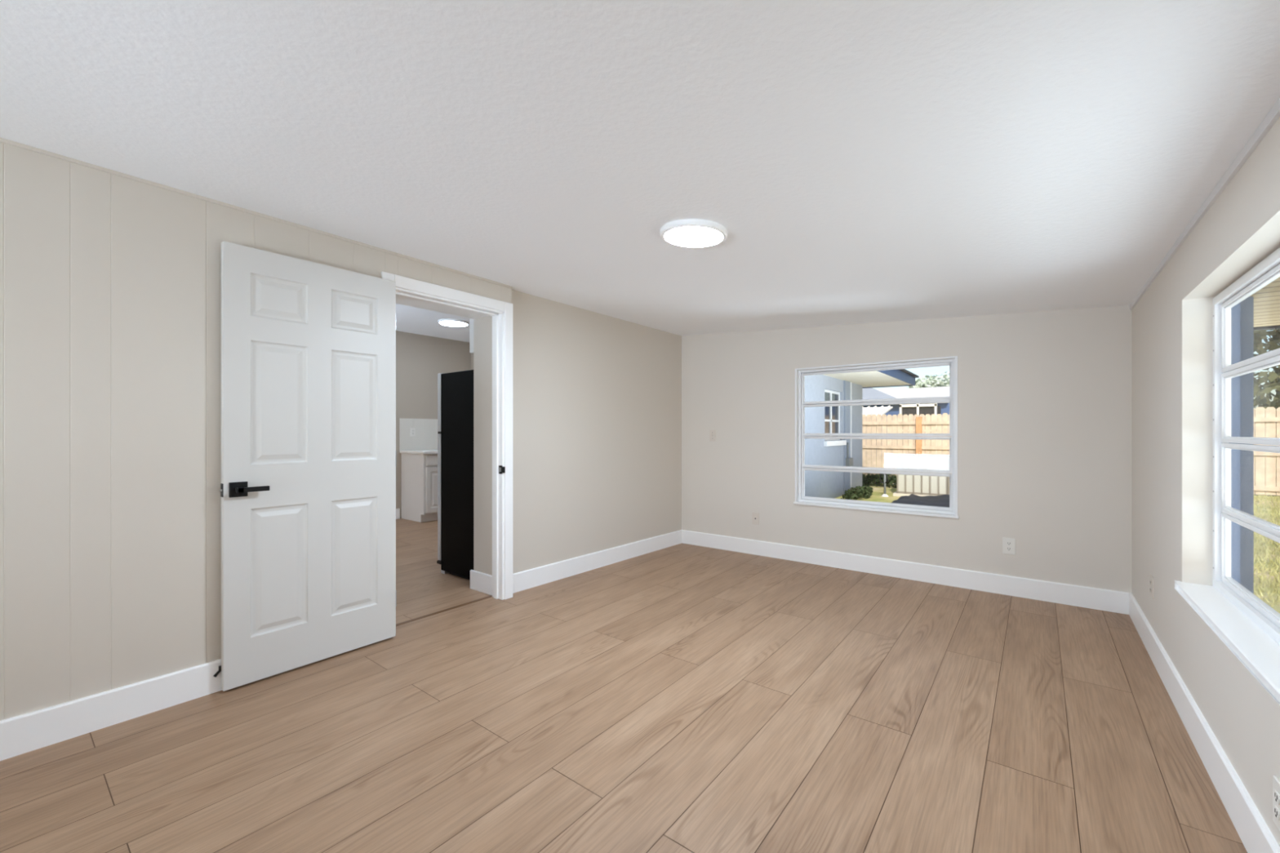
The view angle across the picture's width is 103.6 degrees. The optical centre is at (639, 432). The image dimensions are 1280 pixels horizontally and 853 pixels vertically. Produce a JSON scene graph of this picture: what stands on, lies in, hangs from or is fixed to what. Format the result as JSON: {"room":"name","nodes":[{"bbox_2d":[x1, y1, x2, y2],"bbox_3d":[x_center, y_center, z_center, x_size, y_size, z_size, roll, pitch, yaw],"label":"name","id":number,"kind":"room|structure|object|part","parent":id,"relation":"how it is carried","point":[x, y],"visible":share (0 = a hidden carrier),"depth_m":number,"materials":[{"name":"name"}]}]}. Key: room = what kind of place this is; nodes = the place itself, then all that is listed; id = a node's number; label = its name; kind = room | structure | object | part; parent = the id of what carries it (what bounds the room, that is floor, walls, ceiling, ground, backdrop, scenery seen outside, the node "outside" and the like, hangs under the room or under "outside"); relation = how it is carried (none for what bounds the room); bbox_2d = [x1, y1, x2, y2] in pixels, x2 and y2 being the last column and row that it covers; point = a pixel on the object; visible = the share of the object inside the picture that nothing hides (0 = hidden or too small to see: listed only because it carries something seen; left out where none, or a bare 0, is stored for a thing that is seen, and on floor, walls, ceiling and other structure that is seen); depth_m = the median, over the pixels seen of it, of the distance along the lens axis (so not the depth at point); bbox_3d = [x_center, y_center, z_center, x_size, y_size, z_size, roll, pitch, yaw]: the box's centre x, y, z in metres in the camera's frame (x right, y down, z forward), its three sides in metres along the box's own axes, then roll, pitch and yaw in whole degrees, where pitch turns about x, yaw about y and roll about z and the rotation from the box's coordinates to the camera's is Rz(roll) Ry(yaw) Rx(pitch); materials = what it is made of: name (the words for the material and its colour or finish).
{"room":"empty room","nodes":[
{"label":"empty room","id":0,"kind":"room"},
{"bbox_2d":[0,142,681,720],"bbox_3d":[-1.810,0.054,2.728,0.378,2.332,7.077,0,0,38],"label":"wall","id":1,"kind":"structure","parent":0,"point":[110,284],"depth_m":2.11,"materials":[{"name":"beige paint"}]},
{"bbox_2d":[0,658,222,760],"bbox_3d":[-2.600,1.101,1.386,0.015,0.138,3.707,0,0,38],"label":"baseboard","id":2,"kind":"structure","parent":1,"relation":"attached to","point":[24,733],"depth_m":1.99,"materials":[{"name":"white wood"}]},
{"bbox_2d":[0,137,511,288],"bbox_3d":[-2.324,-1.047,1.750,0.006,0.055,4.621,0,0,38],"label":"trim","id":3,"kind":"structure","parent":1,"relation":"attached to","point":[2,140],"depth_m":2.27,"materials":[{"name":"beige wood"}]},
{"bbox_2d":[213,240,396,691],"bbox_3d":[-1.632,0.152,2.555,0.110,2.012,0.812,0,0,38],"label":"door","id":4,"kind":"structure","parent":1,"relation":"in","point":[308,489],"depth_m":2.50,"materials":[{"name":"white paint"}]},
{"bbox_3d":[-1.876,0.261,2.263,0.030,0.060,0.004,0,0,38],"label":"latch plate","id":5,"kind":"part","parent":4,"relation":"part of","materials":[{"name":"black metal"}]},
{"bbox_3d":[-1.825,0.261,2.291,0.010,0.067,0.067,0,0,38],"label":"lever handle","id":6,"kind":"part","parent":4,"relation":"part of","materials":[{"name":"black metal"}]},
{"bbox_3d":[-1.778,0.261,2.311,0.042,0.022,0.124,0,0,38],"label":"lever","id":7,"kind":"part","parent":4,"relation":"part of","materials":[{"name":"black metal"}]},
{"bbox_3d":[-1.732,-0.638,2.425,0.008,0.200,0.235,0,0,38],"label":"raised panel","id":8,"kind":"part","parent":4,"relation":"part of","materials":[{"name":"white paint"}]},
{"bbox_3d":[-1.732,-0.137,2.425,0.008,0.578,0.235,0,0,38],"label":"raised panel","id":9,"kind":"part","parent":4,"relation":"part of","materials":[{"name":"white paint"}]},
{"bbox_3d":[-1.732,0.652,2.425,0.008,0.595,0.235,0,0,38],"label":"raised panel","id":10,"kind":"part","parent":4,"relation":"part of","materials":[{"name":"white paint"}]},
{"bbox_3d":[-1.524,-0.638,2.694,0.008,0.200,0.234,0,0,38],"label":"raised panel","id":11,"kind":"part","parent":4,"relation":"part of","materials":[{"name":"white paint"}]},
{"bbox_3d":[-1.524,-0.137,2.694,0.008,0.578,0.234,0,0,38],"label":"raised panel","id":12,"kind":"part","parent":4,"relation":"part of","materials":[{"name":"white paint"}]},
{"bbox_3d":[-1.524,0.652,2.694,0.008,0.595,0.234,0,0,38],"label":"raised panel","id":13,"kind":"part","parent":4,"relation":"part of","materials":[{"name":"white paint"}]},
{"bbox_2d":[381,271,512,599],"bbox_3d":[-1.332,0.131,3.327,0.397,2.079,0.912,0,0,38],"label":"door frame","id":14,"kind":"structure","parent":1,"relation":"attached to","point":[411,292],"depth_m":3.52,"materials":[{"name":"white wood"}]},
{"bbox_3d":[-1.442,0.131,2.879,0.018,2.079,0.070,0,0,38],"label":"casing","id":15,"kind":"part","parent":14,"relation":"part of","materials":[{"name":"white wood"}]},
{"bbox_3d":[-1.184,-0.875,3.213,0.018,0.069,0.774,0,0,38],"label":"head casing","id":16,"kind":"part","parent":14,"relation":"part of","materials":[{"name":"white wood"}]},
{"bbox_3d":[-0.965,0.263,3.521,0.053,0.059,0.014,0,0,38],"label":"strike plate","id":17,"kind":"part","parent":14,"relation":"part of","materials":[{"name":"black metal"}]},
{"bbox_3d":[-0.925,0.131,3.546,0.018,2.079,0.069,0,0,38],"label":"casing","id":18,"kind":"part","parent":14,"relation":"part of","materials":[{"name":"white wood"}]},
{"bbox_2d":[470,569,492,595],"bbox_3d":[-1.155,1.101,3.690,0.285,0.138,0.015,0,0,38],"label":"baseboard","id":19,"kind":"structure","parent":1,"relation":"attached to","point":[482,582],"depth_m":3.69,"materials":[{"name":"white wood"}]},
{"bbox_2d":[512,529,682,593],"bbox_3d":[-0.258,1.101,4.474,0.015,0.138,2.218,0,0,39],"label":"baseboard","id":20,"kind":"structure","parent":1,"relation":"attached to","point":[534,577],"depth_m":4.26,"materials":[{"name":"white wood"}]},
{"bbox_2d":[395,303,469,342],"bbox_3d":[-2.615,-1.415,4.871,3.600,0.100,4.700,0,0,38],"label":"ceiling","id":21,"kind":"structure","parent":0,"point":[410,319],"depth_m":6.39,"materials":[{"name":"white paint"}]},
{"bbox_2d":[438,319,469,327],"bbox_3d":[-2.313,-1.355,6.257,0.360,0.028,0.360,0,0,38],"label":"recessed light","id":22,"kind":"object","parent":21,"relation":"in","point":[449,322],"visible":1,"depth_m":6.19,"materials":[{"name":"white plastic"}]},
{"bbox_2d":[439,320,467,326],"bbox_3d":[-2.313,-1.342,6.257,0.330,0.001,0.330,0,0,38],"label":"diffuser","id":23,"kind":"object","parent":22,"relation":"attached to","point":[449,323],"depth_m":6.24,"materials":[{"name":"white plastic"}]},
{"bbox_2d":[395,330,471,518],"bbox_3d":[-4.000,-0.072,5.957,0.120,2.685,4.720,0,0,38],"label":"wall","id":24,"kind":"structure","parent":0,"point":[420,358],"depth_m":7.06,"materials":[{"name":"beige paint"}]},
{"bbox_2d":[395,508,399,519],"bbox_3d":[-4.291,1.101,5.471,0.015,0.138,3.395,0,0,38],"label":"baseboard","id":25,"kind":"structure","parent":24,"relation":"attached to","point":[397,510],"depth_m":6.79,"materials":[{"name":"white wood"}]},
{"bbox_2d":[399,417,440,450],"bbox_3d":[-2.914,0.030,7.254,0.008,0.435,1.100,0,0,38],"label":"backsplash","id":26,"kind":"structure","parent":24,"relation":"attached to","point":[425,437],"depth_m":7.03,"materials":[{"name":"white tile"}]},
{"bbox_2d":[410,427,415,435],"bbox_3d":[-3.134,0.000,6.956,0.009,0.115,0.070,0,0,38],"label":"wall outlet","id":27,"kind":"object","parent":26,"relation":"attached to","point":[412,429],"visible":1,"depth_m":6.95,"materials":[{"name":"white plastic"}]},
{"bbox_2d":[0,518,1247,852],"bbox_3d":[-1.808,1.230,2.760,7.560,0.120,7.170,0,0,38],"label":"floor","id":28,"kind":"structure","parent":0,"point":[680,698],"depth_m":1.93,"materials":[{"name":"brown wood"}]},
{"bbox_2d":[400,453,437,522],"bbox_3d":[-2.673,0.728,7.078,0.596,0.885,1.078,0,0,38],"label":"base cabinet","id":29,"kind":"object","parent":28,"relation":"on","point":[419,472],"visible":0.29,"depth_m":6.59,"materials":[{"name":"white paint"}]},
{"bbox_2d":[400,449,437,453],"bbox_3d":[-2.671,0.266,7.061,0.611,0.035,1.104,0,0,38],"label":"countertop","id":30,"kind":"structure","parent":29,"relation":"on","point":[410,451],"depth_m":6.62,"materials":[{"name":"white stone"}]},
{"bbox_3d":[-2.609,0.370,6.691,0.020,0.130,0.475,0,0,38],"label":"drawer","id":31,"kind":"part","parent":29,"relation":"part of","materials":[{"name":"white paint"}]},
{"bbox_3d":[-2.609,0.750,6.691,0.020,0.590,0.475,0,0,38],"label":"cabinet door","id":32,"kind":"part","parent":29,"relation":"part of","materials":[{"name":"white paint"}]},
{"bbox_3d":[-2.604,0.750,6.688,0.008,0.470,0.365,0,0,38],"label":"door panel","id":33,"kind":"part","parent":29,"relation":"part of","materials":[{"name":"white paint"}]},
{"bbox_2d":[395,595,492,626],"bbox_3d":[-1.290,1.179,3.298,0.036,0.023,0.795,0,0,38],"label":"threshold","id":34,"kind":"object","parent":28,"relation":"on","point":[490,596],"visible":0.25,"depth_m":3.29,"materials":[{"name":"brown wood"}]},
{"bbox_2d":[436,369,473,579],"bbox_3d":[-1.263,0.339,4.341,0.624,1.662,0.744,0,0,38],"label":"refrigerator","id":35,"kind":"object","parent":28,"relation":"on","point":[455,389],"visible":0.38,"depth_m":4.04,"materials":[{"name":"black metal"}]},
{"bbox_3d":[-1.453,-0.248,4.493,0.049,0.487,0.731,0,0,38],"label":"freezer door","id":36,"kind":"part","parent":35,"relation":"part of","materials":[{"name":"grey metal"}]},
{"bbox_2d":[0,0,1279,336],"bbox_3d":[-0.310,-1.029,1.592,3.680,0.443,7.037,0,0,38],"label":"ceiling","id":37,"kind":"structure","parent":0,"point":[860,162],"depth_m":1.52,"materials":[{"name":"white paint"}]},
{"bbox_2d":[660,218,727,248],"bbox_3d":[0.248,-0.917,2.337,0.310,0.050,0.310,0,0,38],"label":"ceiling light","id":38,"kind":"object","parent":37,"relation":"attached to","point":[689,233],"visible":1,"depth_m":2.29,"materials":[{"name":"white plastic"}]},
{"bbox_2d":[664,226,723,247],"bbox_3d":[0.248,-0.904,2.337,0.270,0.018,0.270,0,0,38],"label":"diffuser","id":39,"kind":"object","parent":38,"relation":"attached to","point":[681,237],"depth_m":2.33,"materials":[{"name":"white plastic"}]},
{"bbox_2d":[471,305,1132,592],"bbox_3d":[0.389,-0.022,5.475,7.410,2.785,0.160,0,0,38],"label":"wall","id":40,"kind":"structure","parent":0,"point":[1045,397],"depth_m":3.74,"materials":[{"name":"white paint"}]},
{"bbox_2d":[709,429,715,441],"bbox_3d":[0.731,0.035,5.097,0.070,0.118,0.019,0,0,38],"label":"light switch","id":41,"kind":"object","parent":40,"relation":"attached to","point":[712,432],"visible":1,"depth_m":5.10,"materials":[{"name":"beige plastic"}]},
{"bbox_2d":[751,511,759,524],"bbox_3d":[1.104,0.825,4.814,0.070,0.115,0.010,0,0,38],"label":"wall outlet","id":42,"kind":"object","parent":40,"relation":"attached to","point":[755,516],"visible":1,"depth_m":4.81,"materials":[{"name":"beige plastic"}]},
{"bbox_2d":[793,355,959,519],"bbox_3d":[1.927,0.039,4.227,1.275,1.232,0.102,0,0,38],"label":"window","id":43,"kind":"structure","parent":40,"relation":"in","point":[800,373],"depth_m":4.19,"materials":[{"name":"white metal"}]},
{"bbox_3d":[1.917,0.644,4.213,1.275,0.022,0.066,0,0,38],"label":"sill","id":44,"kind":"part","parent":43,"relation":"part of","materials":[{"name":"white wood"}]},
{"bbox_3d":[1.952,-0.397,4.256,1.181,0.286,0.026,0,0,38],"label":"sash","id":45,"kind":"part","parent":43,"relation":"part of","materials":[{"name":"clear glass"}]},
{"bbox_3d":[1.952,-0.109,4.256,1.181,0.286,0.026,0,0,38],"label":"sash","id":46,"kind":"part","parent":43,"relation":"part of","materials":[{"name":"white metal"}]},
{"bbox_3d":[1.952,0.178,4.256,1.181,0.286,0.026,0,0,38],"label":"sash","id":47,"kind":"part","parent":43,"relation":"part of","materials":[{"name":"white metal"}]},
{"bbox_3d":[1.952,0.466,4.256,1.181,0.286,0.026,0,0,38],"label":"sash","id":48,"kind":"part","parent":43,"relation":"part of","materials":[{"name":"white metal"}]},
{"bbox_2d":[682,529,1128,614],"bbox_3d":[1.793,1.101,4.277,3.403,0.138,0.015,0,0,38],"label":"baseboard","id":49,"kind":"structure","parent":40,"relation":"attached to","point":[1117,602],"depth_m":3.90,"materials":[{"name":"white wood"}]},
{"bbox_2d":[1002,537,1015,555],"bbox_3d":[2.648,0.818,3.618,0.075,0.118,0.009,0,0,38],"label":"wall outlet","id":50,"kind":"object","parent":40,"relation":"attached to","point":[1008,544],"visible":1,"depth_m":3.62,"materials":[{"name":"white plastic"}]},
{"bbox_2d":[1132,116,1279,846],"bbox_3d":[1.055,0.263,0.446,0.160,2.215,6.979,0,0,38],"label":"wall","id":51,"kind":"structure","parent":0,"point":[1172,320],"depth_m":2.06,"materials":[{"name":"white paint"}]},
{"bbox_2d":[1150,573,1154,599],"bbox_3d":[2.687,0.810,2.647,0.009,0.115,0.070,0,0,38],"label":"wall outlet","id":52,"kind":"object","parent":51,"relation":"attached to","point":[1152,578],"visible":1,"depth_m":2.62,"materials":[{"name":"beige plastic"}]},
{"bbox_2d":[1128,592,1279,852],"bbox_3d":[1.030,1.101,0.554,0.015,0.138,6.838,0,0,38],"label":"baseboard","id":53,"kind":"structure","parent":51,"relation":"attached to","point":[1252,829],"depth_m":1.70,"materials":[{"name":"white wood"}]},
{"bbox_2d":[1129,97,1279,310],"bbox_3d":[1.032,-0.801,0.552,0.010,0.033,6.837,0,0,38],"label":"trim","id":54,"kind":"structure","parent":51,"relation":"attached to","point":[1273,114],"depth_m":1.62,"materials":[{"name":"white wood"}]},
{"bbox_2d":[1174,247,1279,704],"bbox_3d":[1.739,0.057,1.350,0.161,1.201,1.865,0,0,38],"label":"window","id":55,"kind":"structure","parent":51,"relation":"in","point":[1250,628],"depth_m":1.81,"materials":[{"name":"white metal"}]},
{"bbox_3d":[1.721,0.641,1.364,0.110,0.032,1.865,0,0,38],"label":"sill","id":56,"kind":"part","parent":55,"relation":"part of","materials":[{"name":"white wood"}]},
{"bbox_3d":[1.780,0.042,1.324,0.036,1.171,1.833,0,0,38],"label":"frame","id":57,"kind":"part","parent":55,"relation":"part of","materials":[{"name":"white metal"}]},
{"bbox_3d":[1.788,-0.373,1.317,0.026,0.275,1.767,0,0,38],"label":"sash","id":58,"kind":"part","parent":55,"relation":"part of","materials":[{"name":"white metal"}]},
{"bbox_3d":[1.788,-0.097,1.317,0.026,0.275,1.767,0,0,38],"label":"sash","id":59,"kind":"part","parent":55,"relation":"part of","materials":[{"name":"white metal"}]},
{"bbox_3d":[1.788,0.180,1.317,0.026,0.275,1.767,0,0,38],"label":"sash","id":60,"kind":"part","parent":55,"relation":"part of","materials":[{"name":"white metal"}]},
{"bbox_3d":[1.788,0.457,1.317,0.026,0.275,1.767,0,0,38],"label":"sash","id":61,"kind":"part","parent":55,"relation":"part of","materials":[{"name":"white metal"}]},
{"bbox_2d":[1272,775,1279,831],"bbox_3d":[1.581,0.925,1.248,0.009,0.115,0.070,0,0,38],"label":"wall outlet","id":62,"kind":"object","parent":51,"relation":"attached to","point":[1276,783],"visible":1,"depth_m":1.25,"materials":[{"name":"white plastic"}]},
{"bbox_2d":[1273,790,1279,804],"bbox_3d":[1.580,0.905,1.249,0.004,0.025,0.033,0,0,38],"label":"socket","id":63,"kind":"object","parent":62,"relation":"attached to","point":[1276,793],"depth_m":1.25,"materials":[{"name":"grey plastic"}]},
{"bbox_2d":[1273,805,1279,821],"bbox_3d":[1.580,0.945,1.249,0.004,0.025,0.033,0,0,38],"label":"socket","id":64,"kind":"object","parent":62,"relation":"attached to","point":[1276,808],"depth_m":1.25,"materials":[{"name":"grey plastic"}]},
{"bbox_3d":[-1.249,-1.202,3.742,0.018,0.365,4.587,0,0,38],"label":"wall","id":65,"kind":"structure","parent":0,"visible":0},
{"bbox_2d":[469,318,473,353],"bbox_3d":[-1.005,-0.990,4.222,0.176,0.747,0.855,0,0,38],"label":"upper cabinet","id":66,"kind":"object","parent":65,"relation":"attached to","point":[471,321],"visible":0.13,"depth_m":3.92,"materials":[{"name":"white paint"}]},
{"bbox_3d":[-1.197,-0.983,4.102,0.019,0.725,0.420,0,0,38],"label":"door","id":67,"kind":"part","parent":66,"relation":"part of","materials":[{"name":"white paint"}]},
{"label":"outside","id":68,"kind":"structure","parent":0,"visible":0},
{"bbox_2d":[833,456,1279,613],"bbox_3d":[18.649,1.320,15.912,70.000,0.001,72.000,0,0,38],"label":"lawn","id":69,"kind":"structure","parent":68,"point":[878,491],"depth_m":6.57,"materials":[{"name":"plant"}]},
{"bbox_2d":[840,484,873,499],"bbox_3d":[4.423,1.225,10.187,0.481,0.274,1.568,0,0,38],"label":"shrub","id":70,"kind":"object","parent":69,"relation":"on","point":[865,491],"visible":0.98,"depth_m":9.96,"materials":[{"name":"green plant"}]},
{"bbox_2d":[803,368,919,497],"bbox_3d":[1.859,-0.255,9.765,4.980,3.150,8.403,0,0,38],"label":"house wing","id":71,"kind":"object","parent":69,"relation":"on","point":[840,386],"visible":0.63,"depth_m":10.07,"materials":[{"name":"blue paint"}]},
{"bbox_3d":[3.817,-0.330,10.109,0.005,0.900,1.040,0,0,38],"label":"pane","id":72,"kind":"part","parent":71,"relation":"part of","materials":[{"name":"clear glass"}]},
{"bbox_3d":[3.885,0.220,10.070,0.110,0.100,1.260,0,0,38],"label":"house sill","id":73,"kind":"part","parent":71,"relation":"part of","materials":[{"name":"white metal"}]},
{"bbox_2d":[1249,276,1279,330],"bbox_3d":[-0.259,-1.196,0.890,5.100,0.853,10.690,0,0,38],"label":"roof eave","id":74,"kind":"object","parent":71,"relation":"attached to","point":[1266,300],"depth_m":3.19,"materials":[{"name":"beige"}]},
{"bbox_2d":[862,473,896,488],"bbox_3d":[5.894,1.174,12.395,1.575,0.365,1.036,0,0,38],"label":"shrub","id":75,"kind":"object","parent":69,"relation":"on","point":[872,479],"visible":0.52,"depth_m":12.20,"materials":[{"name":"green plant"}]},
{"bbox_2d":[879,473,888,497],"bbox_3d":[5.021,1.035,10.345,0.139,0.570,0.150,0,0,-18],"label":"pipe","id":76,"kind":"object","parent":69,"relation":"on","point":[884,495],"visible":0.91,"depth_m":10.32,"materials":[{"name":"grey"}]},
{"bbox_2d":[862,386,951,456],"bbox_3d":[14.098,-0.630,26.774,18.500,3.900,12.400,0,0,38],"label":"house","id":77,"kind":"structure","parent":69,"relation":"on","point":[868,393],"depth_m":25.23,"materials":[{"name":"white paint"}]},
{"bbox_3d":[13.465,-0.030,24.406,1.600,2.700,0.120,0,0,38],"label":"porch frame","id":78,"kind":"part","parent":77,"relation":"part of","materials":[{"name":"white wood"}]},
{"bbox_2d":[891,493,949,507],"bbox_3d":[5.813,1.254,8.697,2.598,0.131,2.109,0,0,38],"label":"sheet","id":79,"kind":"object","parent":69,"relation":"on","point":[942,500],"visible":0.22,"depth_m":9.11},
{"bbox_2d":[893,453,949,496],"bbox_3d":[5.874,0.900,10.442,1.025,0.840,0.820,0,0,35],"label":"air conditioner","id":80,"kind":"object","parent":69,"relation":"on","point":[906,485],"visible":0.65,"depth_m":10.16,"materials":[{"name":"grey metal"}]},
{"bbox_2d":[908,374,944,388],"bbox_3d":[21.958,-1.510,38.838,2.725,5.678,2.991,0,0,38],"label":"tree","id":81,"kind":"object","parent":69,"relation":"on","point":[931,381],"visible":0.3,"depth_m":37.93,"materials":[{"name":"green plant"}]},
{"bbox_2d":[940,371,949,386],"bbox_3d":[25.695,-1.795,39.835,3.836,6.250,3.385,0,0,-18],"label":"tree","id":82,"kind":"object","parent":69,"relation":"on","point":[946,377],"visible":0.05,"depth_m":40.08,"materials":[{"name":"green plant"}]},
{"bbox_2d":[862,407,1279,495],"bbox_3d":[11.715,0.393,11.368,24.140,1.855,0.122,0,0,38],"label":"wooden fence","id":83,"kind":"object","parent":69,"relation":"on","point":[1266,421],"visible":0.16,"depth_m":14.19,"materials":[{"name":"brown wood"}]},
{"bbox_3d":[7.000,0.383,15.080,2.392,1.834,0.025,0,0,38],"label":"board panel","id":84,"kind":"part","parent":83,"relation":"part of","materials":[{"name":"brown wood"}]},
{"bbox_3d":[7.913,0.445,14.299,0.140,1.750,0.100,0,0,38],"label":"post","id":85,"kind":"part","parent":83,"relation":"part of","materials":[{"name":"orange wood"}]},
{"bbox_3d":[8.898,0.383,13.611,2.392,1.835,0.025,0,0,38],"label":"board panel","id":86,"kind":"part","parent":83,"relation":"part of","materials":[{"name":"brown wood"}]},
{"bbox_3d":[11.723,0.440,11.379,24.000,0.090,0.040,0,0,38],"label":"rail","id":87,"kind":"part","parent":83,"relation":"part of","materials":[{"name":"brown wood"}]},
{"bbox_3d":[11.723,-0.260,11.379,24.000,0.090,0.040,0,0,38],"label":"rail","id":88,"kind":"part","parent":83,"relation":"part of","materials":[{"name":"brown wood"}]},
{"bbox_3d":[11.723,1.170,11.379,24.000,0.090,0.040,0,0,38],"label":"rail","id":89,"kind":"part","parent":83,"relation":"part of","materials":[{"name":"brown wood"}]},
{"bbox_3d":[12.693,0.383,10.671,2.392,1.834,0.025,0,0,38],"label":"board panel","id":90,"kind":"part","parent":83,"relation":"part of","materials":[{"name":"brown wood"}]},
{"bbox_2d":[1240,296,1253,594],"bbox_3d":[3.465,0.266,3.083,0.345,2.109,0.176,0,0,38],"label":"pier","id":91,"kind":"structure","parent":69,"relation":"on","point":[1246,306],"depth_m":2.94,"materials":[{"name":"blue stone"}]},
{"bbox_2d":[1253,328,1279,408],"bbox_3d":[17.956,-2.209,12.233,5.462,7.077,6.342,0,0,38],"label":"dense tree","id":92,"kind":"object","parent":69,"relation":"on","point":[1273,378],"visible":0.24,"depth_m":12.99,"materials":[{"name":"green plant"}]},
{"bbox_2d":[1253,494,1279,607],"bbox_3d":[8.023,1.284,7.664,7.153,0.072,10.188,0,0,38],"label":"grass","id":93,"kind":"structure","parent":69,"relation":"on","point":[1273,601],"depth_m":5.32,"materials":[{"name":"plant"}]}
]}

